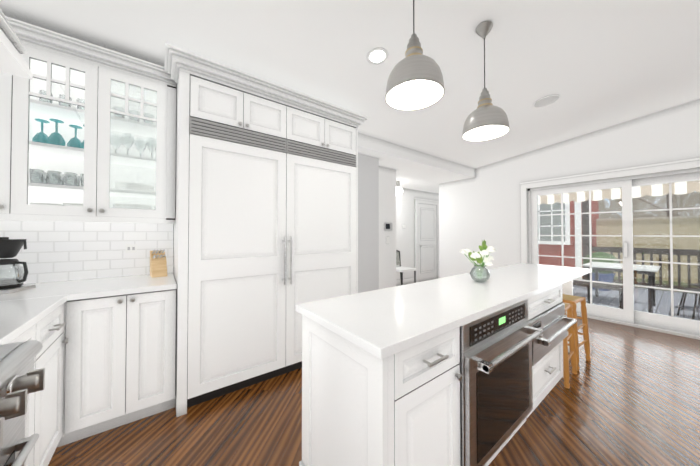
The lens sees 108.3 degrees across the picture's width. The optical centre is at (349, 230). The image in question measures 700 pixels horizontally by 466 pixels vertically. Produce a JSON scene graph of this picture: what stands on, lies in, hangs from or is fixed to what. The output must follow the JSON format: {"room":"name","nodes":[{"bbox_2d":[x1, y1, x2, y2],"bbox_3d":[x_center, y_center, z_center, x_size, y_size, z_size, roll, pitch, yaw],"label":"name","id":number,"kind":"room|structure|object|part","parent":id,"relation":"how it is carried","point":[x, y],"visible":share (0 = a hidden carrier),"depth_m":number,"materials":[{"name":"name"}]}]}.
{"room":"kitchen","nodes":[
{"label":"kitchen","id":0,"kind":"room"},
{"bbox_2d":[0,99,699,339],"bbox_3d":[2.859,-0.439,2.692,10.350,3.500,8.000,1,-1,-37],"label":"wall","id":1,"kind":"structure","parent":0,"point":[495,205],"depth_m":3.70,"materials":[{"name":"paint"}]},
{"bbox_2d":[0,9,32,79],"bbox_3d":[-1.002,-0.985,0.151,0.712,0.896,1.334,1,-1,-37],"label":"range hood","id":2,"kind":"object","parent":1,"relation":"attached to","point":[12,60],"visible":1,"depth_m":0.81,"materials":[{"name":"white wood"}]},
{"bbox_2d":[0,16,176,223],"bbox_3d":[-1.954,-0.656,1.796,1.168,1.200,0.422,1,-1,-37],"label":"upper cabinet","id":3,"kind":"object","parent":1,"relation":"attached to","point":[87,132],"visible":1,"depth_m":1.78,"materials":[{"name":"painted wood"},{"name":"clear glass"},{"name":"metal"}]},
{"bbox_2d":[126,244,136,252],"bbox_3d":[-1.839,0.154,2.124,0.070,0.070,0.008,1,-1,-37],"label":"wall outlet","id":4,"kind":"object","parent":1,"relation":"attached to","point":[131,248],"visible":1,"depth_m":2.12,"materials":[{"name":"white plastic"}]},
{"bbox_2d":[384,223,405,243],"bbox_3d":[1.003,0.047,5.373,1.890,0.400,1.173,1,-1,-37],"label":"thermostat","id":5,"kind":"object","parent":1,"relation":"attached to","point":[387,226],"visible":0.98,"depth_m":4.39,"materials":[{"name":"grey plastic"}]},
{"bbox_2d":[414,198,438,281],"bbox_3d":[2.134,0.268,6.901,1.050,2.200,0.093,1,-1,-37],"label":"door","id":6,"kind":"structure","parent":1,"relation":"attached to","point":[426,238],"depth_m":6.88,"materials":[{"name":"white wood"}]},
{"bbox_3d":[4.658,0.240,4.075,5.500,2.180,7.650,1,-1,-37],"label":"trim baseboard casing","id":7,"kind":"part","parent":1,"relation":"part of","materials":[{"name":"white paint"}]},
{"bbox_3d":[3.900,0.288,3.551,0.180,2.070,2.370,1,-1,-37],"label":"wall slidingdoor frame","id":8,"kind":"part","parent":1,"relation":"part of","materials":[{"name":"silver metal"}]},
{"bbox_2d":[538,180,699,204],"bbox_3d":[5.630,-1.061,3.636,2.520,0.730,7.350,1,-1,-37],"label":"awning","id":9,"kind":"object","parent":1,"relation":"attached to","point":[583,196],"depth_m":5.45,"materials":[{"name":"white fabric"}]},
{"bbox_2d":[0,0,699,193],"bbox_3d":[2.859,-1.603,2.708,10.350,0.990,8.000,1,-1,-37],"label":"ceiling","id":10,"kind":"structure","parent":0,"point":[596,65],"depth_m":2.03,"materials":[{"name":"paint"}]},
{"bbox_2d":[367,48,387,63],"bbox_3d":[0.223,-1.412,2.054,0.170,0.021,0.169,1,-1,-37],"label":"recessed light","id":11,"kind":"object","parent":10,"relation":"in","point":[377,56],"visible":1,"depth_m":2.05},
{"bbox_2d":[396,181,402,195],"bbox_3d":[1.050,-0.908,5.531,0.210,0.324,0.210,1,-1,-37],"label":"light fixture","id":12,"kind":"object","parent":10,"relation":"hanging from","point":[399,190],"visible":0.83,"depth_m":5.47,"materials":[{"name":"white glass"}]},
{"bbox_2d":[385,0,444,110],"bbox_3d":[0.339,-1.095,1.341,0.304,0.781,0.304,1,-1,-37],"label":"pendant light","id":13,"kind":"object","parent":10,"relation":"hanging from","point":[415,81],"visible":1,"depth_m":1.32,"materials":[{"name":"silver metal"}]},
{"bbox_2d":[462,21,509,141],"bbox_3d":[0.979,-1.088,1.838,0.304,0.780,0.304,1,-1,-37],"label":"pendant light","id":14,"kind":"object","parent":10,"relation":"hanging from","point":[486,119],"visible":1,"depth_m":1.80,"materials":[{"name":"silver metal"}]},
{"bbox_2d":[533,94,559,107],"bbox_3d":[2.220,-1.460,2.862,0.236,0.031,0.235,1,-1,-37],"label":"ceiling speaker","id":15,"kind":"object","parent":10,"relation":"attached to","point":[546,100],"visible":1,"depth_m":2.86,"materials":[{"name":"grey plastic"}]},
{"bbox_2d":[48,279,699,465],"bbox_3d":[2.774,1.360,2.573,10.300,0.100,8.150,1,-1,-37],"label":"floor","id":16,"kind":"structure","parent":0,"point":[630,396],"depth_m":1.70,"materials":[{"name":"brown wood"}]},
{"bbox_2d":[0,340,44,465],"bbox_3d":[-0.959,0.789,0.154,0.795,0.978,1.220,1,-1,-37],"label":"range","id":17,"kind":"object","parent":16,"relation":"on","point":[21,378],"visible":1,"depth_m":0.73,"materials":[{"name":"silver metal"}]},
{"bbox_2d":[12,325,39,465],"bbox_3d":[-1.526,0.843,0.760,0.637,0.885,0.426,1,-1,-37],"label":"base cabinet","id":18,"kind":"object","parent":16,"relation":"on","point":[32,417],"depth_m":1.11,"materials":[{"name":"white wood"}]},
{"bbox_2d":[36,301,67,465],"bbox_3d":[-1.789,0.848,1.111,0.641,0.885,0.451,1,-1,-37],"label":"base cabinet","id":19,"kind":"object","parent":16,"relation":"on","point":[54,325],"depth_m":1.33,"materials":[{"name":"white wood"}]},
{"bbox_2d":[0,293,67,344],"bbox_3d":[-1.643,0.386,0.939,0.643,0.035,0.842,1,-1,-37],"label":"countertop","id":20,"kind":"structure","parent":19,"relation":"on","point":[16,317],"depth_m":1.14,"materials":[{"name":"white stone"}]},
{"bbox_2d":[68,297,127,443],"bbox_3d":[-1.749,0.857,1.791,0.292,0.885,0.628,1,-1,-37],"label":"base cabinet","id":21,"kind":"object","parent":16,"relation":"on","point":[105,357],"depth_m":1.56,"materials":[{"name":"white wood"}]},
{"bbox_2d":[0,273,175,300],"bbox_3d":[-1.882,0.396,1.689,1.166,0.035,0.642,1,-1,-37],"label":"countertop","id":22,"kind":"structure","parent":21,"relation":"on","point":[113,286],"depth_m":1.67,"materials":[{"name":"white stone"}]},
{"bbox_2d":[0,237,35,293],"bbox_3d":[-2.170,0.202,1.548,0.318,0.347,0.162,0,-1,-12],"label":"coffee maker","id":23,"kind":"object","parent":22,"relation":"on","point":[10,248],"visible":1,"depth_m":1.55,"materials":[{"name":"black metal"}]},
{"bbox_2d":[150,250,166,277],"bbox_3d":[-1.605,0.272,2.120,0.145,0.221,0.100,-1,-1,45],"label":"knife block","id":24,"kind":"object","parent":22,"relation":"on","point":[158,264],"visible":1,"depth_m":2.10,"materials":[{"name":"brown wood"}]},
{"bbox_2d":[128,284,176,422],"bbox_3d":[-1.526,0.859,1.960,0.268,0.885,0.628,1,-1,-37],"label":"base cabinet","id":25,"kind":"object","parent":16,"relation":"on","point":[151,316],"depth_m":1.71,"materials":[{"name":"white wood"}]},
{"bbox_2d":[164,43,368,416],"bbox_3d":[-0.737,0.041,2.494,1.787,2.535,0.762,1,-1,-37],"label":"fridge","id":26,"kind":"object","parent":16,"relation":"on","point":[266,216],"visible":0.96,"depth_m":2.07,"materials":[{"name":"white wood"}]},
{"bbox_2d":[396,250,416,284],"bbox_3d":[1.176,0.916,5.854,0.480,0.877,0.521,1,-1,-37],"label":"chair","id":27,"kind":"object","parent":16,"relation":"on","point":[401,269],"visible":0.4,"depth_m":5.79,"materials":[{"name":"white wood"}]},
{"bbox_2d":[299,271,591,465],"bbox_3d":[1.135,0.864,1.916,2.974,0.875,0.691,1,-1,-37],"label":"kitchen island","id":28,"kind":"object","parent":16,"relation":"on","point":[462,370],"depth_m":1.11,"materials":[{"name":"white wood"}]},
{"bbox_2d":[296,263,591,358],"bbox_3d":[1.113,0.409,1.963,3.020,0.035,0.629,1,-1,-37],"label":"island countertop","id":29,"kind":"structure","parent":28,"relation":"on","point":[380,321],"depth_m":1.29,"materials":[{"name":"white stone"}]},
{"bbox_2d":[460,239,495,281],"bbox_3d":[0.992,0.229,1.947,0.250,0.322,0.280,1,-1,-37],"label":"vase","id":30,"kind":"object","parent":29,"relation":"on","point":[483,256],"visible":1,"depth_m":1.90,"materials":[{"name":"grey glass"}]},
{"bbox_2d":[563,303,576,388],"bbox_3d":[1.819,0.991,2.332,0.369,0.630,0.367,1,-1,-40],"label":"stool","id":31,"kind":"object","parent":16,"relation":"on","point":[570,337],"visible":0.44,"depth_m":2.27,"materials":[{"name":"brown wood"}]},
{"bbox_2d":[563,294,590,370],"bbox_3d":[2.174,0.994,2.600,0.369,0.630,0.367,0,-1,-33],"label":"stool","id":32,"kind":"object","parent":16,"relation":"on","point":[572,300],"visible":0.46,"depth_m":2.53,"materials":[{"name":"brown wood"}]},
{"label":"outside","id":33,"kind":"structure","parent":0,"visible":0},
{"bbox_2d":[573,276,699,319],"bbox_3d":[11.778,1.706,12.415,24.060,0.470,40.000,1,-1,-37],"label":"floor","id":34,"kind":"structure","parent":33,"point":[661,292],"depth_m":5.01,"materials":[{"name":"grey"}]},
{"bbox_2d":[538,200,598,278],"bbox_3d":[7.392,-0.208,12.447,4.050,4.100,6.700,1,-1,-37],"label":"garage","id":35,"kind":"structure","parent":34,"relation":"on","point":[570,251],"depth_m":9.08,"materials":[{"name":"red"}]},
{"bbox_2d":[573,280,622,308],"bbox_3d":[4.142,1.138,4.331,0.360,0.449,0.800,1,-1,-37],"label":"bench","id":36,"kind":"object","parent":34,"relation":"on","point":[601,286],"depth_m":4.14,"materials":[{"name":"grey wood"}]},
{"bbox_2d":[583,252,618,290],"bbox_3d":[5.845,0.946,5.896,0.600,0.874,0.591,1,-1,-37],"label":"shrub","id":37,"kind":"object","parent":34,"relation":"on","point":[602,275],"depth_m":5.73,"materials":[{"name":"green plant"}]},
{"bbox_2d":[582,262,659,312],"bbox_3d":[4.991,1.007,4.661,0.850,0.719,0.900,1,-1,-37],"label":"table","id":38,"kind":"object","parent":34,"relation":"on","point":[609,267],"depth_m":4.53,"materials":[{"name":"grey"}]},
{"bbox_2d":[582,199,699,289],"bbox_3d":[8.072,0.175,4.519,0.140,2.379,5.840,1,-1,-37],"label":"railing","id":39,"kind":"object","parent":34,"relation":"on","point":[620,249],"depth_m":5.94,"materials":[{"name":"grey wood"}]},
{"bbox_2d":[596,215,699,282],"bbox_3d":[13.960,0.611,4.865,0.400,2.260,13.300,1,-1,-37],"label":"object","id":40,"kind":"object","parent":34,"relation":"on","point":[658,244],"depth_m":8.80,"materials":[{"name":"wood"}]},
{"bbox_2d":[598,190,699,218],"bbox_3d":[17.270,-5.120,7.881,8.875,15.000,46.000,1,-1,-37],"label":"trees","id":41,"kind":"object","parent":34,"relation":"on","point":[616,205],"depth_m":14.57,"materials":[{"name":"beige plant"}]},
{"bbox_2d":[677,288,699,319],"bbox_3d":[5.313,0.951,3.702,0.542,0.812,0.539,-1,-1,38],"label":"outdoor chair","id":42,"kind":"object","parent":34,"relation":"on","point":[694,309],"depth_m":3.88,"materials":[{"name":"black metal"}]},
{"bbox_2d":[681,283,699,309],"bbox_3d":[5.976,0.956,4.141,0.539,0.812,0.542,0,-1,-17],"label":"outdoor chair","id":43,"kind":"object","parent":34,"relation":"on","point":[697,285],"depth_m":4.29,"materials":[{"name":"black metal"}]}
]}

